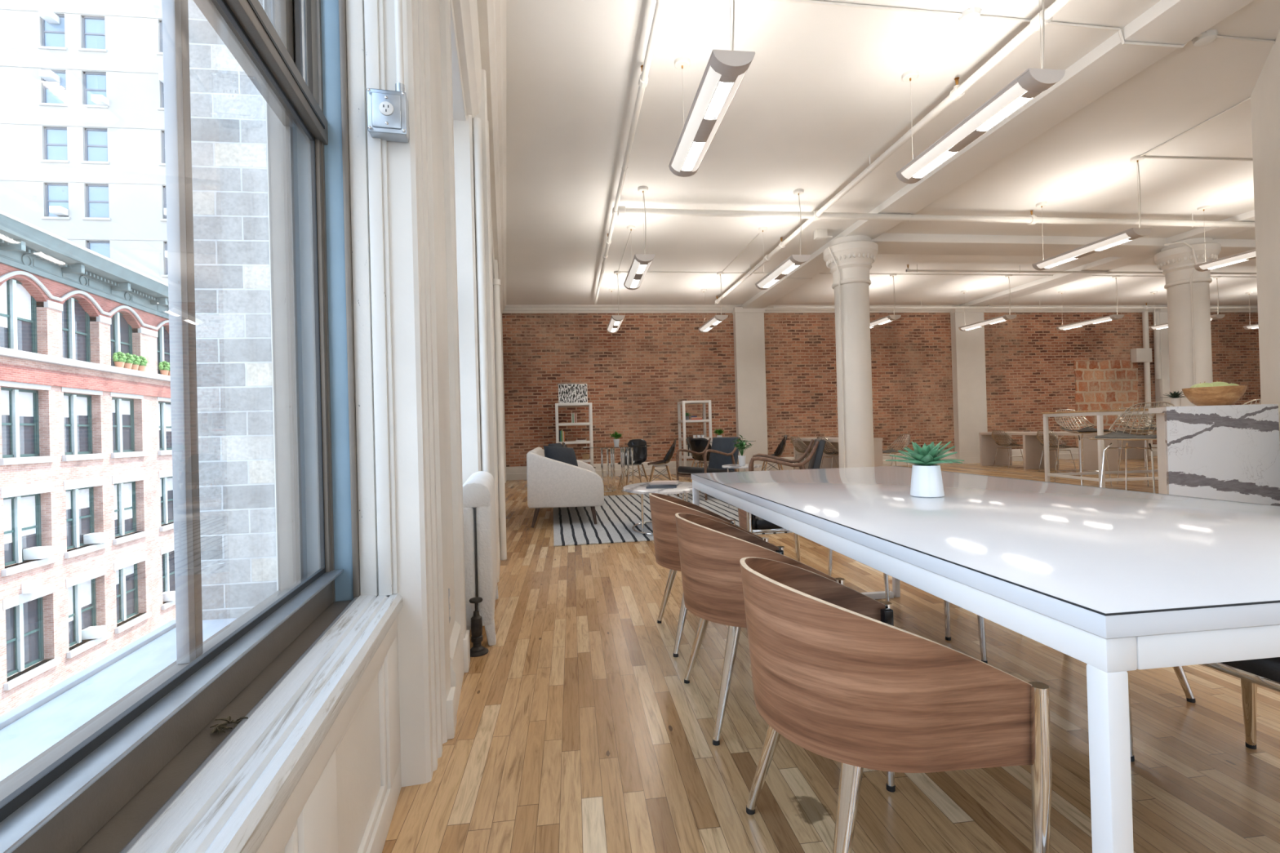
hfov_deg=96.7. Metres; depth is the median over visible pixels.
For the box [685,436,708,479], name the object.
shell chair
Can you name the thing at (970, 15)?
smoke detector
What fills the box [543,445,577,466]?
throw pillow
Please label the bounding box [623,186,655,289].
linear pendant light
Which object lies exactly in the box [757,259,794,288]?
diffuser
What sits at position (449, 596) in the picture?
receptacle
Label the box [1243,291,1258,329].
linear pendant light
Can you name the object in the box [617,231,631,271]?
conduit
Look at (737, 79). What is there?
diffuser
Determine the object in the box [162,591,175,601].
window air conditioner
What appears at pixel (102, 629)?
grille
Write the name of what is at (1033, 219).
pipe
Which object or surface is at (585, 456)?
woven basket
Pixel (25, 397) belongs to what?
blind
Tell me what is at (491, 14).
trim
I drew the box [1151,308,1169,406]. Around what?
trim
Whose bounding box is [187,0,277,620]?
wall
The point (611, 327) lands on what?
diffuser
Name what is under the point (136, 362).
potted shrub
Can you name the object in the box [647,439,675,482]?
shell chair
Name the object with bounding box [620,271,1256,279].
conduit
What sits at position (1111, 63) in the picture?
beam
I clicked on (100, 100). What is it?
window air conditioner
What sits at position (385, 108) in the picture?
receptacle
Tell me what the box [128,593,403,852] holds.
window sill
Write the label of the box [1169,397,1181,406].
pot
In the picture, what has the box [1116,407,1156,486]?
bar stool
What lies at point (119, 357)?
potted shrub
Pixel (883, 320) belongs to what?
diffuser
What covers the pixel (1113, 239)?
diffuser
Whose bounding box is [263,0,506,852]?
wall
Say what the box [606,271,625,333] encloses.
linear pendant light
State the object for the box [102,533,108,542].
grille
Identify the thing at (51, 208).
grille
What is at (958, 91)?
pipe
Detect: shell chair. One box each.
[617,439,648,487]
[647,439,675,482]
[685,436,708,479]
[690,437,711,482]
[761,435,786,471]
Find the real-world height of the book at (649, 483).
0.014 m
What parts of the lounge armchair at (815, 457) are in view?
backrest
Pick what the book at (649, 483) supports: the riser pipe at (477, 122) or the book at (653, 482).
the book at (653, 482)
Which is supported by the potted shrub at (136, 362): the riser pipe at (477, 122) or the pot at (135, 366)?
the pot at (135, 366)
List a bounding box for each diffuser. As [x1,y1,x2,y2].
[607,318,615,332]
[625,259,639,288]
[636,262,651,288]
[671,66,721,172]
[692,71,746,172]
[699,317,717,331]
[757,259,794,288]
[870,317,889,326]
[901,82,1027,178]
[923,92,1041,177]
[960,317,1005,330]
[1036,233,1129,268]
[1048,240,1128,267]
[1058,316,1111,329]
[1151,317,1212,328]
[1199,251,1256,269]
[1246,324,1258,328]
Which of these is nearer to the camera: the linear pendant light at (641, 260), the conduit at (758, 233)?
the linear pendant light at (641, 260)
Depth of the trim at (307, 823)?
1.08 m
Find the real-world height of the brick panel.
2.149 m
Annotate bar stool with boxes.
[1053,408,1112,488]
[1088,401,1175,493]
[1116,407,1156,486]
[1242,399,1261,404]
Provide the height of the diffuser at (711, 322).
0.048 m
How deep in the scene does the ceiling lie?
5.53 m
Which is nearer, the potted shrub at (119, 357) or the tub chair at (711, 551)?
the tub chair at (711, 551)
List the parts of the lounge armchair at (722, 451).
cross rail, arm, seat, arm, backrest, leg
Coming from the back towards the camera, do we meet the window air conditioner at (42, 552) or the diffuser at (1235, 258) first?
the window air conditioner at (42, 552)
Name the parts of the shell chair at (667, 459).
leg, leg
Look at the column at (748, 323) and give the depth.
12.66 m
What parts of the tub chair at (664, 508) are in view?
leg, leg, leg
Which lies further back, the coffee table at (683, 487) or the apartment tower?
the apartment tower
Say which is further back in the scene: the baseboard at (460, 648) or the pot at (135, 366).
the pot at (135, 366)
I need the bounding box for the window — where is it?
[0,0,359,852]
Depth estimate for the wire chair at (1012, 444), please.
11.82 m
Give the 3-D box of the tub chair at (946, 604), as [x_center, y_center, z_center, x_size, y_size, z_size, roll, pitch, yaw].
[1.588,0.628,2.878,0.497,0.690,0.543,-2,0,-7]
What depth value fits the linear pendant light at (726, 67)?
3.39 m
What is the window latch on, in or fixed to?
on the window
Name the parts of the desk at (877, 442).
leg panel, leg panel, leg panel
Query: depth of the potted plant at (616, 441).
9.29 m
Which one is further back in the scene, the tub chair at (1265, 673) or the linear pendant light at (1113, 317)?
the linear pendant light at (1113, 317)
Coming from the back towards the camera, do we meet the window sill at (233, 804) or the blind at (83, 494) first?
the blind at (83, 494)
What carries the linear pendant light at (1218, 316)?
hanging from the ceiling
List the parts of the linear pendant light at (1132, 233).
louver panel, louver panel, power cord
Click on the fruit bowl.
(1215, 395)
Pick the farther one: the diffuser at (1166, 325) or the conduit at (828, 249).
the diffuser at (1166, 325)
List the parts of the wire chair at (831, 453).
wire seat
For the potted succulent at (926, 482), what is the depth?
1.88 m
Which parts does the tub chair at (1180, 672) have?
leg, leg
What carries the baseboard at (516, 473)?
attached to the wall at (636, 376)
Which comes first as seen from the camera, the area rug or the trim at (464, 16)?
the trim at (464, 16)
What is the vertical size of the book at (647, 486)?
0.018 m
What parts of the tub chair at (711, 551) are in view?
leg, leg, leg, leg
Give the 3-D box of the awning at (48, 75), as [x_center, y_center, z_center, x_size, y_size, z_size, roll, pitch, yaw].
[-42.532,-25.236,40.982,0.750,0.480,0.814,-2,0,-7]
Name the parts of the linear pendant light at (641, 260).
louver panel, power cord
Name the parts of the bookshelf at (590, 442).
post, post, post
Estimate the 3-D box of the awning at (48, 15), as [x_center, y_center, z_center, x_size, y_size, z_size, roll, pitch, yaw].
[-42.584,-29.566,41.015,0.750,0.480,0.814,-2,0,-7]
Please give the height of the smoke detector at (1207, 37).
0.045 m
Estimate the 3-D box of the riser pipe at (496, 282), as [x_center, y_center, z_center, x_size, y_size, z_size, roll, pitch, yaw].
[-1.113,-0.057,4.521,0.066,2.225,0.066,-1,0,-13]
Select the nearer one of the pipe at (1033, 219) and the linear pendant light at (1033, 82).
the linear pendant light at (1033, 82)
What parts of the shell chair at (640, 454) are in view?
leg, leg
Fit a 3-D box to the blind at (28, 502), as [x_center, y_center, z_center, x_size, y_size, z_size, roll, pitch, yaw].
[-22.637,3.383,20.616,0.010,1.571,1.796,-1,0,-13]
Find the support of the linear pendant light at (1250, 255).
hanging from the ceiling
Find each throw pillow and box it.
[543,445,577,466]
[547,443,563,447]
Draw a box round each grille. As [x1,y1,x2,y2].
[44,546,53,557]
[49,206,59,210]
[99,626,106,636]
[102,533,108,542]
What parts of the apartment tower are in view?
window sill, window sill, window sill, pane, window sill, pane, pane, pane, window sill, window sill, window sill, pane, pane, window sill, pane, pane, pane, window sill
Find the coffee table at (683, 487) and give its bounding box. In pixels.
[622,481,692,535]
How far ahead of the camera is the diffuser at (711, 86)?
3.50 m
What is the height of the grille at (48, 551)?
0.300 m
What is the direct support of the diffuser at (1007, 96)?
attached to the linear pendant light at (1033, 82)
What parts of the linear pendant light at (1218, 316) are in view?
power cord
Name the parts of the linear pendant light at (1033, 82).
louver panel, louver panel, power cord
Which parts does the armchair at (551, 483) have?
leg, backrest, arm, arm, leg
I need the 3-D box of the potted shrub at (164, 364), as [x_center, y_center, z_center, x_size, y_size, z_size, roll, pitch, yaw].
[-24.204,-2.966,28.945,0.490,0.748,0.455,-1,0,-30]
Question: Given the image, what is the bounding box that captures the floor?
[382,456,1279,852]
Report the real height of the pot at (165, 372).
0.260 m
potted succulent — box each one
[685,412,691,420]
[885,440,964,497]
[1161,391,1185,406]
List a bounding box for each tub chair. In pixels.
[648,493,768,657]
[675,513,844,746]
[737,507,832,576]
[739,556,1052,852]
[883,573,951,640]
[977,614,1195,702]
[1126,657,1279,761]
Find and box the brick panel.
[1073,360,1139,446]
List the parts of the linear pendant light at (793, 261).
louver panel, power cord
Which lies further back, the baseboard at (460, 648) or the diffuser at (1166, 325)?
the diffuser at (1166, 325)
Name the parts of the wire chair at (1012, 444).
leg frame, wire seat, leg frame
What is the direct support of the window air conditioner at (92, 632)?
attached to the brick building
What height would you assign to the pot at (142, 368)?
0.260 m
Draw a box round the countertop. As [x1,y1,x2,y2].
[1148,407,1164,413]
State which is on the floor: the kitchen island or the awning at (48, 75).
the kitchen island
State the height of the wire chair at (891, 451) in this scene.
0.784 m
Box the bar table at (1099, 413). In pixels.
[1041,408,1158,488]
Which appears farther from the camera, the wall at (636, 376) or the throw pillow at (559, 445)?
the wall at (636, 376)
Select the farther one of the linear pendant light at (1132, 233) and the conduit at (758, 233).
the conduit at (758, 233)
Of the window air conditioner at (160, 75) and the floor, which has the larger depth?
the window air conditioner at (160, 75)
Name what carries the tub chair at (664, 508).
on the floor
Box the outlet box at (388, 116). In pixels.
[366,82,408,142]
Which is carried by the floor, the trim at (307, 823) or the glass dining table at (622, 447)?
the glass dining table at (622, 447)
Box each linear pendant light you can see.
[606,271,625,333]
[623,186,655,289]
[668,0,755,177]
[698,271,728,332]
[755,188,810,289]
[870,273,901,328]
[895,0,1065,183]
[958,274,1016,331]
[1031,154,1152,271]
[1056,275,1124,330]
[1148,275,1224,329]
[1193,204,1256,271]
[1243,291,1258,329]
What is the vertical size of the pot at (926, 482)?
0.104 m
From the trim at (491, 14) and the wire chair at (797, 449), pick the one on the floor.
the wire chair at (797, 449)
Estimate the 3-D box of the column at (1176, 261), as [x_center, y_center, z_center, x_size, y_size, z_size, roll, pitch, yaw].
[8.459,-1.004,8.747,0.744,3.640,0.744,-2,0,-7]
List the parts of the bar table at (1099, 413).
leg, frame, leg, foot rail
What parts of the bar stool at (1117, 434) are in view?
leg, leg, wire seat, leg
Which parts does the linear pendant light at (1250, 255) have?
louver panel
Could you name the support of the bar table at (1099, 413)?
on the floor
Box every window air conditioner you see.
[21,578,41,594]
[22,546,53,559]
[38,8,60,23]
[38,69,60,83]
[48,205,68,216]
[81,625,106,639]
[83,532,108,544]
[91,93,109,106]
[158,72,163,83]
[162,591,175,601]
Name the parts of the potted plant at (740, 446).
pot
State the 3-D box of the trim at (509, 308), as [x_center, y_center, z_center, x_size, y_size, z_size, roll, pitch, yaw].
[6.820,-2.754,13.363,20.150,0.160,0.180,-2,0,-7]
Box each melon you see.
[1194,382,1213,387]
[1212,381,1231,386]
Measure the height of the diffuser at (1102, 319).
0.048 m
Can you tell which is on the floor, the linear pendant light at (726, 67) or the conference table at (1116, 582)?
the conference table at (1116, 582)
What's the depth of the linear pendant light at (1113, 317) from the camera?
11.43 m
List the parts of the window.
lift rail, sash, balance rod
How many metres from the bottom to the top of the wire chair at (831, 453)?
0.784 m
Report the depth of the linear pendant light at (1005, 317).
11.10 m
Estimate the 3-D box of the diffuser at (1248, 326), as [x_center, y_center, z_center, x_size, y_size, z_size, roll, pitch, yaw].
[13.739,-2.228,12.217,0.061,0.048,1.160,-2,0,-7]
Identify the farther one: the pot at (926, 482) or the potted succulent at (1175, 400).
the potted succulent at (1175, 400)
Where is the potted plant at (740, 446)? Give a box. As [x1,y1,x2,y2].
[731,435,751,466]
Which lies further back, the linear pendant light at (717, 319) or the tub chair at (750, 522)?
the linear pendant light at (717, 319)
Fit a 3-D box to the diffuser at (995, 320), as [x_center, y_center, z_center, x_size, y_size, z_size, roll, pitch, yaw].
[6.817,-2.043,11.335,0.061,0.048,1.160,-2,0,-7]
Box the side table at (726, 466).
[721,463,761,506]
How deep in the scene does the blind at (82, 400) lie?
23.74 m
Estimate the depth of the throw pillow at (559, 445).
7.16 m
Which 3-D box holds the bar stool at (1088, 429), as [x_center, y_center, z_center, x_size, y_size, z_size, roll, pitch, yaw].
[6.371,0.306,8.237,0.552,1.131,0.532,-2,0,-7]
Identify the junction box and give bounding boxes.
[813,229,832,239]
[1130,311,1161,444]
[1159,379,1170,407]
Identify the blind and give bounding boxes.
[0,280,31,328]
[0,390,33,416]
[3,495,35,544]
[63,395,87,417]
[65,488,89,509]
[67,579,91,622]
[111,400,130,414]
[113,483,132,519]
[115,564,133,584]
[158,403,171,431]
[160,477,173,496]
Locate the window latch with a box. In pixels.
[209,715,248,733]
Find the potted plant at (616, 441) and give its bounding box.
[609,431,622,446]
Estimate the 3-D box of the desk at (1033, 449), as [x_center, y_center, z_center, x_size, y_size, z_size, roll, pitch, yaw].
[8.002,0.476,11.337,0.730,0.735,2.520,-2,0,-7]
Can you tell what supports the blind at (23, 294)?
hanging from the brick building
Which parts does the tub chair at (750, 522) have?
leg, seat, seat frame, leg, leg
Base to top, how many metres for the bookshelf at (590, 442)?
1.575 m
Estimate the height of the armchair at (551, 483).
0.804 m
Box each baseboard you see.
[446,542,500,739]
[506,444,1157,480]
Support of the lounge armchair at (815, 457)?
on the area rug
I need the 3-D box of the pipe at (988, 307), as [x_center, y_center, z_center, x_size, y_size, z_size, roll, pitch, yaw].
[9.836,-2.823,13.223,14.000,0.189,0.078,-2,0,-7]
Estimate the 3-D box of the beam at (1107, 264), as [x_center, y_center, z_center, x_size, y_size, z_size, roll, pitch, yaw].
[8.791,-2.897,5.384,0.550,0.110,16.410,-2,0,-7]
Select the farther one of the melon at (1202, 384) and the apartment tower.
the apartment tower
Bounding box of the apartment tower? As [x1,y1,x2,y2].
[0,0,168,284]
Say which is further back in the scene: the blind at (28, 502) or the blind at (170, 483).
the blind at (170, 483)
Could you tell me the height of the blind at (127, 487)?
1.673 m
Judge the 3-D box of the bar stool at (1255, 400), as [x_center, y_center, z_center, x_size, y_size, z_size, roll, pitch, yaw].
[5.897,0.304,5.617,0.552,1.131,0.532,-2,0,-7]
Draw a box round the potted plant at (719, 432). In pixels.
[714,428,724,437]
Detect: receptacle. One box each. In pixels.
[378,101,393,115]
[448,595,450,617]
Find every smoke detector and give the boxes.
[958,6,982,25]
[1191,29,1218,46]
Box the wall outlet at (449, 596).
[448,588,450,622]
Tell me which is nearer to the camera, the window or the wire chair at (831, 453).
the window
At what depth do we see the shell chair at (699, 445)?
9.88 m
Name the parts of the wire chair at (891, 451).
wire seat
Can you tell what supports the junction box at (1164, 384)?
attached to the wall at (636, 376)
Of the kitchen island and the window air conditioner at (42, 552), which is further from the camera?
the window air conditioner at (42, 552)
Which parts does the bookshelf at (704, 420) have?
post, post, post, post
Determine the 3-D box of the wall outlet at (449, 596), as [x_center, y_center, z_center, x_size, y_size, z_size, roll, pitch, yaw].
[-0.702,0.661,2.087,0.011,0.116,0.072,-1,0,-13]
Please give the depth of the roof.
3.38 m
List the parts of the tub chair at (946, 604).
leg, leg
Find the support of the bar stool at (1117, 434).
on the floor
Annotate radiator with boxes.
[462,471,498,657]
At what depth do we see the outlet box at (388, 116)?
1.58 m
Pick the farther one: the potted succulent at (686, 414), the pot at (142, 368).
the pot at (142, 368)
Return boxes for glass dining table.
[583,444,651,493]
[710,440,755,471]
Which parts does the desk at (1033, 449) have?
leg panel, leg panel, leg panel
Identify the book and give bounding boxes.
[645,484,676,488]
[648,483,678,486]
[649,480,678,484]
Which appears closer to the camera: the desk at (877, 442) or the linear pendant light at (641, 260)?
the linear pendant light at (641, 260)
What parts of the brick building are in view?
pane, pane, pane, pane, window sill, window sill, window sill, pane, pane, pane, pane, hood moulding, cornice, window sill, window sill, window sill, pane, pane, pane, pane, window sill, window sill, window sill, pane, window sill, pane, window sill, pane, window sill, pane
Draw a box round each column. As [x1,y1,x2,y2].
[822,235,878,467]
[1154,237,1221,406]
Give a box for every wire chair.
[791,435,811,469]
[817,436,838,468]
[882,433,911,466]
[991,430,1023,467]
[1036,430,1078,472]
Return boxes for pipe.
[472,117,490,473]
[492,278,506,559]
[594,0,666,303]
[615,205,1254,227]
[714,0,1071,304]
[773,300,1257,309]
[905,264,1256,274]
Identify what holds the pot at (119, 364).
on the potted shrub at (119, 357)
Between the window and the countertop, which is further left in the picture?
the window
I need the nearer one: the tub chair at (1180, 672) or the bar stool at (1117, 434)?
the tub chair at (1180, 672)
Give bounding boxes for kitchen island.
[1148,404,1279,506]
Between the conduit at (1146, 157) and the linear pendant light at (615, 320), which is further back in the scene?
the linear pendant light at (615, 320)
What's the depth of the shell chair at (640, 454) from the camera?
10.21 m
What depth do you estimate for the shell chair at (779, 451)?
10.65 m
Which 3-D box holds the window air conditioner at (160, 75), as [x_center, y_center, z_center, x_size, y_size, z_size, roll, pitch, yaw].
[-34.821,-25.578,41.966,0.750,0.480,0.814,-2,0,-7]
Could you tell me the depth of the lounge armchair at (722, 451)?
8.28 m
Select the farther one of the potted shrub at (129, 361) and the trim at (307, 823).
the potted shrub at (129, 361)
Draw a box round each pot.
[114,361,124,368]
[123,363,132,368]
[131,364,138,370]
[137,365,146,371]
[160,369,168,375]
[910,464,944,497]
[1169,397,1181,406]
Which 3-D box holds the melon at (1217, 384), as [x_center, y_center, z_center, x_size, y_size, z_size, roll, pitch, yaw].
[4.216,-0.277,4.133,0.130,0.111,0.120,-2,0,-7]
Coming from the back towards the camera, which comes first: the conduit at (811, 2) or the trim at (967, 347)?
the trim at (967, 347)
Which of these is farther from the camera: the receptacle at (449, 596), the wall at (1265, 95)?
the wall at (1265, 95)
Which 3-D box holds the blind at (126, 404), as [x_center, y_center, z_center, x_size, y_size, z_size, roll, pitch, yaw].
[-24.059,-0.892,26.188,0.010,0.653,1.805,-1,0,-13]
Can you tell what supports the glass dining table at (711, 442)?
on the floor
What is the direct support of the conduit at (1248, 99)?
attached to the ceiling
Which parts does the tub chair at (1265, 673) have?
leg, seat frame, leg, seat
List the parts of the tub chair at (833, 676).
leg, leg, leg, leg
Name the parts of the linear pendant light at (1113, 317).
power cord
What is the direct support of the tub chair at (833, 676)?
on the floor
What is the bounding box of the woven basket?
[582,453,590,459]
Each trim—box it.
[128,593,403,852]
[256,616,401,852]
[345,0,398,595]
[449,0,481,120]
[476,0,506,313]
[502,304,1257,313]
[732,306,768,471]
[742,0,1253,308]
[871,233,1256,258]
[949,308,987,463]
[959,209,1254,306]
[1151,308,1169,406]
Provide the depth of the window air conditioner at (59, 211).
40.65 m
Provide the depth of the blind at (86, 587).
23.69 m
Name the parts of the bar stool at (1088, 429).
leg, leg, wire seat, leg, leg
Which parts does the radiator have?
valve handle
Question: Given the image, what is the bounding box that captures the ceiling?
[506,0,1279,305]
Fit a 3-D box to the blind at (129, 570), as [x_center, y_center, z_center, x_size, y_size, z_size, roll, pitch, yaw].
[-23.846,6.848,26.145,0.010,0.670,1.805,-1,0,-13]
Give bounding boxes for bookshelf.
[555,402,593,466]
[677,400,712,473]
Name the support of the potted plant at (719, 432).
on the glass dining table at (711, 442)
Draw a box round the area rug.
[553,491,792,546]
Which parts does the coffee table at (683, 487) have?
leg, leg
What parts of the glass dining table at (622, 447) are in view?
leg, leg, leg, leg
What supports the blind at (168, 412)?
hanging from the brick building
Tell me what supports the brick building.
on the ground
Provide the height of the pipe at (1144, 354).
3.260 m
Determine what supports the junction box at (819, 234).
attached to the ceiling
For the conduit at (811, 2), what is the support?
attached to the ceiling
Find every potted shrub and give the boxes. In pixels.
[111,351,126,368]
[123,352,134,368]
[131,354,141,370]
[137,355,147,371]
[158,360,169,375]
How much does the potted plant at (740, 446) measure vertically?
0.376 m
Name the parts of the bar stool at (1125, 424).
leg, wire seat, leg, leg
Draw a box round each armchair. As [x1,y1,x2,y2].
[526,447,604,528]
[675,436,741,500]
[748,438,826,471]
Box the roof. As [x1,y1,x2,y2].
[0,617,237,781]
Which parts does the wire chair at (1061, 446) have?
leg frame, wire seat, leg frame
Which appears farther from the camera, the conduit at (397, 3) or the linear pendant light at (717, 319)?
the linear pendant light at (717, 319)
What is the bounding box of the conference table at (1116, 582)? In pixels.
[690,466,1279,852]
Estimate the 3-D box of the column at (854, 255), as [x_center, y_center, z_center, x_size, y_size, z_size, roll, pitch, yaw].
[3.085,-0.859,8.213,0.744,3.640,0.744,-2,0,-7]
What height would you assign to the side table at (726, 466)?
0.520 m
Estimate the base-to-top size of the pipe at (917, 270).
0.139 m
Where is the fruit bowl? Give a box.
[1182,385,1247,405]
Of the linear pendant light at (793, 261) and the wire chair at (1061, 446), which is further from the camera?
the wire chair at (1061, 446)
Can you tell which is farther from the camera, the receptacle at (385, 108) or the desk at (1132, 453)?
the desk at (1132, 453)
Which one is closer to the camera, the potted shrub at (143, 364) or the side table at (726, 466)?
the side table at (726, 466)
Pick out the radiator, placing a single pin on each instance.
(478, 491)
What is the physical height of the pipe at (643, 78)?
0.176 m
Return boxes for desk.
[793,436,883,469]
[978,431,1118,472]
[1115,426,1148,459]
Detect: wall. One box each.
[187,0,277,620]
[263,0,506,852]
[502,312,1261,466]
[1250,29,1279,443]
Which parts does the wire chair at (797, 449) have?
wire seat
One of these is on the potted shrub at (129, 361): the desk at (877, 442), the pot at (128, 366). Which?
the pot at (128, 366)
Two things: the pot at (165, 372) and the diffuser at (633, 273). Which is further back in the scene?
the pot at (165, 372)
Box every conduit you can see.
[394,0,404,84]
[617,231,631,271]
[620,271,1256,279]
[721,233,759,272]
[767,0,1275,48]
[827,247,844,467]
[1140,97,1250,156]
[1144,155,1253,161]
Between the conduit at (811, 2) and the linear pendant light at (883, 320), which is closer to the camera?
the conduit at (811, 2)
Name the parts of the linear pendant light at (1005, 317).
power cord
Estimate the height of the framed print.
0.406 m
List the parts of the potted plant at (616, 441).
pot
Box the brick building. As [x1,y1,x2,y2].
[0,209,175,715]
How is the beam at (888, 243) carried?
attached to the ceiling
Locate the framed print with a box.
[558,383,587,403]
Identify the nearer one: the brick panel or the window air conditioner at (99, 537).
the brick panel
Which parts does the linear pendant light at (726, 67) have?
louver panel, louver panel, power cord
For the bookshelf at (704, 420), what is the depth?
11.83 m
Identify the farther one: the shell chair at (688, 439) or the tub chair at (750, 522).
the shell chair at (688, 439)

